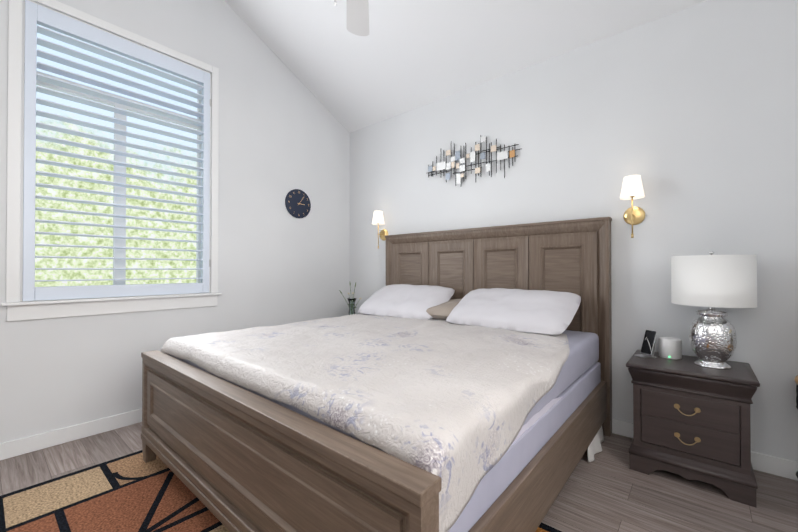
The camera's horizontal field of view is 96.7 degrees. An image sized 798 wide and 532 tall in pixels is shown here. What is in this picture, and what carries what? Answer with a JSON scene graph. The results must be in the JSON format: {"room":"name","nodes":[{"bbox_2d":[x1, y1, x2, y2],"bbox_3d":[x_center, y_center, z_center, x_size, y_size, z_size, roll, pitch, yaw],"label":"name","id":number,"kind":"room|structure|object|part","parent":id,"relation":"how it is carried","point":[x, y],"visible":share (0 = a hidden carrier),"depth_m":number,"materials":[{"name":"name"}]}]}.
{"room":"bedroom","nodes":[
{"label":"bedroom","id":0,"kind":"room"},
{"bbox_2d":[0,0,349,442],"bbox_3d":[-2.441,-1.051,2.206,0.200,4.400,5.500,0,-1,40],"label":"wall","id":1,"kind":"structure","parent":0,"point":[283,131],"depth_m":3.16,"materials":[{"name":"paint"}]},
{"bbox_2d":[0,408,141,459],"bbox_3d":[-2.359,1.099,2.120,0.014,0.098,5.500,0,-1,40],"label":"baseboard","id":2,"kind":"structure","parent":1,"relation":"attached to","point":[13,448],"depth_m":2.33,"materials":[{"name":"white wood"}]},
{"bbox_2d":[1,0,221,321],"bbox_3d":[-2.026,-0.694,2.659,0.245,2.051,1.266,0,-1,40],"label":"window","id":3,"kind":"structure","parent":1,"relation":"in","point":[18,309],"depth_m":2.46,"materials":[{"name":"white"}]},
{"bbox_2d":[22,0,210,300],"bbox_3d":[-1.976,-0.718,2.622,0.086,1.865,1.096,0,-1,40],"label":"blind","id":4,"kind":"object","parent":3,"relation":"attached to","point":[35,14],"visible":1,"depth_m":2.50,"materials":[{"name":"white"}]},
{"bbox_3d":[-2.067,-0.718,2.693,0.040,1.865,1.088,0,-1,40],"label":"window sash","id":5,"kind":"part","parent":3,"relation":"part of","materials":[{"name":"white plastic"}]},
{"bbox_2d":[285,189,310,217],"bbox_3d":[-1.040,-0.655,3.681,0.027,0.300,0.300,0,-1,40],"label":"wall clock","id":6,"kind":"object","parent":1,"relation":"attached to","point":[297,203],"visible":1,"depth_m":3.67,"materials":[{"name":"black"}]},
{"bbox_2d":[0,422,797,531],"bbox_3d":[-0.608,1.186,0.639,5.000,0.100,5.900,0,-1,40],"label":"floor","id":7,"kind":"structure","parent":0,"point":[607,489],"depth_m":1.80,"materials":[{"name":"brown wood"}]},
{"bbox_2d":[0,450,561,531],"bbox_3d":[-0.610,1.139,1.597,2.320,0.009,1.585,0,-1,40],"label":"rug","id":8,"kind":"object","parent":7,"relation":"on","point":[133,492],"visible":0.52,"depth_m":1.70,"materials":[{"name":"fabric"}]},
{"bbox_2d":[141,217,611,531],"bbox_3d":[-0.021,0.404,2.281,2.060,1.492,2.220,0,-1,40],"label":"bed","id":9,"kind":"object","parent":7,"relation":"on","point":[458,380],"visible":1,"depth_m":1.51,"materials":[{"name":"beige fabric"}]},
{"bbox_3d":[-0.711,0.816,1.462,2.056,0.636,0.084,0,-1,40],"label":"footboard","id":10,"kind":"part","parent":9,"relation":"part of","materials":[{"name":"brown wood"}]},
{"bbox_2d":[161,313,569,531],"bbox_3d":[-0.122,0.580,2.160,2.023,0.352,1.751,0,-1,40],"label":"comforter","id":11,"kind":"object","parent":9,"relation":"on","point":[465,404],"depth_m":1.38,"materials":[{"name":"beige fabric"}]},
{"bbox_3d":[-0.016,0.549,2.286,1.938,0.200,2.024,0,-1,40],"label":"mattress","id":12,"kind":"part","parent":9,"relation":"part of","materials":[{"name":"white fabric"}]},
{"bbox_3d":[0.666,0.410,3.093,2.060,1.492,0.092,0,-1,40],"label":"headboard","id":13,"kind":"part","parent":9,"relation":"part of","materials":[{"name":"brown wood"}]},
{"bbox_2d":[626,350,759,507],"bbox_3d":[1.645,0.847,2.021,0.538,0.600,0.463,0,-1,40],"label":"nightstand","id":14,"kind":"object","parent":7,"relation":"on","point":[691,420],"visible":1,"depth_m":1.85,"materials":[{"name":"dark wood"},{"name":"brass"}]},
{"bbox_2d":[634,329,656,357],"bbox_3d":[1.514,0.470,2.179,0.116,0.157,0.126,0,-1,40],"label":"phone stand","id":15,"kind":"object","parent":14,"relation":"on","point":[649,343],"visible":1,"depth_m":2.17,"materials":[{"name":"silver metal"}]},
{"bbox_2d":[659,337,681,359],"bbox_3d":[1.643,0.490,2.152,0.112,0.116,0.113,0,-1,40],"label":"speaker","id":16,"kind":"object","parent":14,"relation":"on","point":[670,347],"visible":1,"depth_m":2.11},
{"bbox_2d":[671,251,756,368],"bbox_3d":[1.736,0.228,1.971,0.356,0.637,0.356,0,-1,40],"label":"table lamp","id":17,"kind":"object","parent":14,"relation":"on","point":[711,281],"visible":1,"depth_m":1.88,"materials":[{"name":"silver metal"}]},
{"bbox_3d":[1.736,0.073,1.972,0.356,0.270,0.356,0,-1,40],"label":"lamp shade","id":18,"kind":"part","parent":17,"relation":"part of","materials":[{"name":"white fabric"}]},
{"bbox_2d":[794,375,797,477],"bbox_3d":[2.116,0.684,1.673,0.338,0.921,0.338,0,-1,40],"label":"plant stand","id":19,"kind":"object","parent":7,"relation":"on","point":[796,379],"visible":1,"depth_m":1.78,"materials":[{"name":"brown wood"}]},
{"bbox_3d":[-0.489,0.862,3.826,0.538,0.600,0.463,0,-1,40],"label":"nightstand","id":20,"kind":"object","parent":7,"relation":"on","visible":0},
{"bbox_2d":[339,283,361,314],"bbox_3d":[-0.540,0.360,3.882,0.311,0.404,0.100,0,-1,40],"label":"flower vase","id":21,"kind":"object","parent":20,"relation":"on","point":[352,300],"visible":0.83,"depth_m":3.85,"materials":[{"name":"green glass"}]},
{"bbox_3d":[-0.511,0.452,3.857,0.100,0.220,0.100,0,-1,40],"label":"glass","id":22,"kind":"part","parent":21,"relation":"part of","materials":[{"name":"clear glass"}]},
{"bbox_2d":[225,0,707,131],"bbox_3d":[-0.608,-2.346,0.667,5.000,1.625,5.900,0,-1,40],"label":"ceiling","id":23,"kind":"structure","parent":0,"point":[403,56],"depth_m":2.99,"materials":[{"name":"white paint"}]},
{"bbox_2d":[334,0,368,35],"bbox_3d":[-0.197,-1.872,1.666,1.420,1.262,1.427,0,-1,40],"label":"ceiling fan","id":24,"kind":"object","parent":23,"relation":"hanging from","point":[358,17],"visible":1,"depth_m":2.27,"materials":[{"name":"white"}]},
{"bbox_2d":[350,0,797,461],"bbox_3d":[1.232,-1.046,2.833,5.000,4.400,0.200,0,-1,40],"label":"wall","id":25,"kind":"structure","parent":0,"point":[689,115],"depth_m":2.35,"materials":[{"name":"paint"}]},
{"bbox_2d":[372,211,387,248],"bbox_3d":[-0.214,-0.395,3.812,0.136,0.400,0.162,0,-1,40],"label":"sconce","id":26,"kind":"object","parent":25,"relation":"attached to","point":[378,219],"visible":0.98,"depth_m":3.78,"materials":[{"name":"gold metal"}]},
{"bbox_3d":[-0.223,-0.527,3.804,0.136,0.137,0.136,0,-1,40],"label":"lamp shade","id":27,"kind":"part","parent":26,"relation":"part of","materials":[{"name":"white fabric"}]},
{"bbox_2d":[428,135,521,185],"bbox_3d":[0.632,-0.949,3.182,0.948,0.440,0.036,0,-1,40],"label":"metal sculpture","id":28,"kind":"object","parent":25,"relation":"attached to","point":[471,155],"visible":0.9,"depth_m":3.16,"materials":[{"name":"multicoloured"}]},
{"bbox_2d":[620,175,644,237],"bbox_3d":[1.534,-0.390,2.334,0.136,0.400,0.162,0,-1,40],"label":"sconce","id":29,"kind":"object","parent":25,"relation":"attached to","point":[632,187],"visible":1,"depth_m":2.32,"materials":[{"name":"gold metal"}]},
{"bbox_3d":[1.526,-0.522,2.325,0.136,0.137,0.136,0,-1,40],"label":"lamp shade","id":30,"kind":"part","parent":29,"relation":"part of","materials":[{"name":"white fabric"}]},
{"bbox_2d":[612,418,797,480],"bbox_3d":[1.159,1.104,2.737,4.530,0.098,0.014,0,-1,40],"label":"baseboard","id":31,"kind":"structure","parent":25,"relation":"attached to","point":[781,467],"depth_m":1.98,"materials":[{"name":"white wood"}]},
{"label":"outside","id":32,"kind":"structure","parent":0,"visible":0},
{"bbox_2d":[35,24,196,286],"bbox_3d":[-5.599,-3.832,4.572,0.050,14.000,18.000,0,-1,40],"label":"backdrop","id":33,"kind":"structure","parent":32,"point":[68,251],"depth_m":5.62,"materials":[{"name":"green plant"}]}
]}

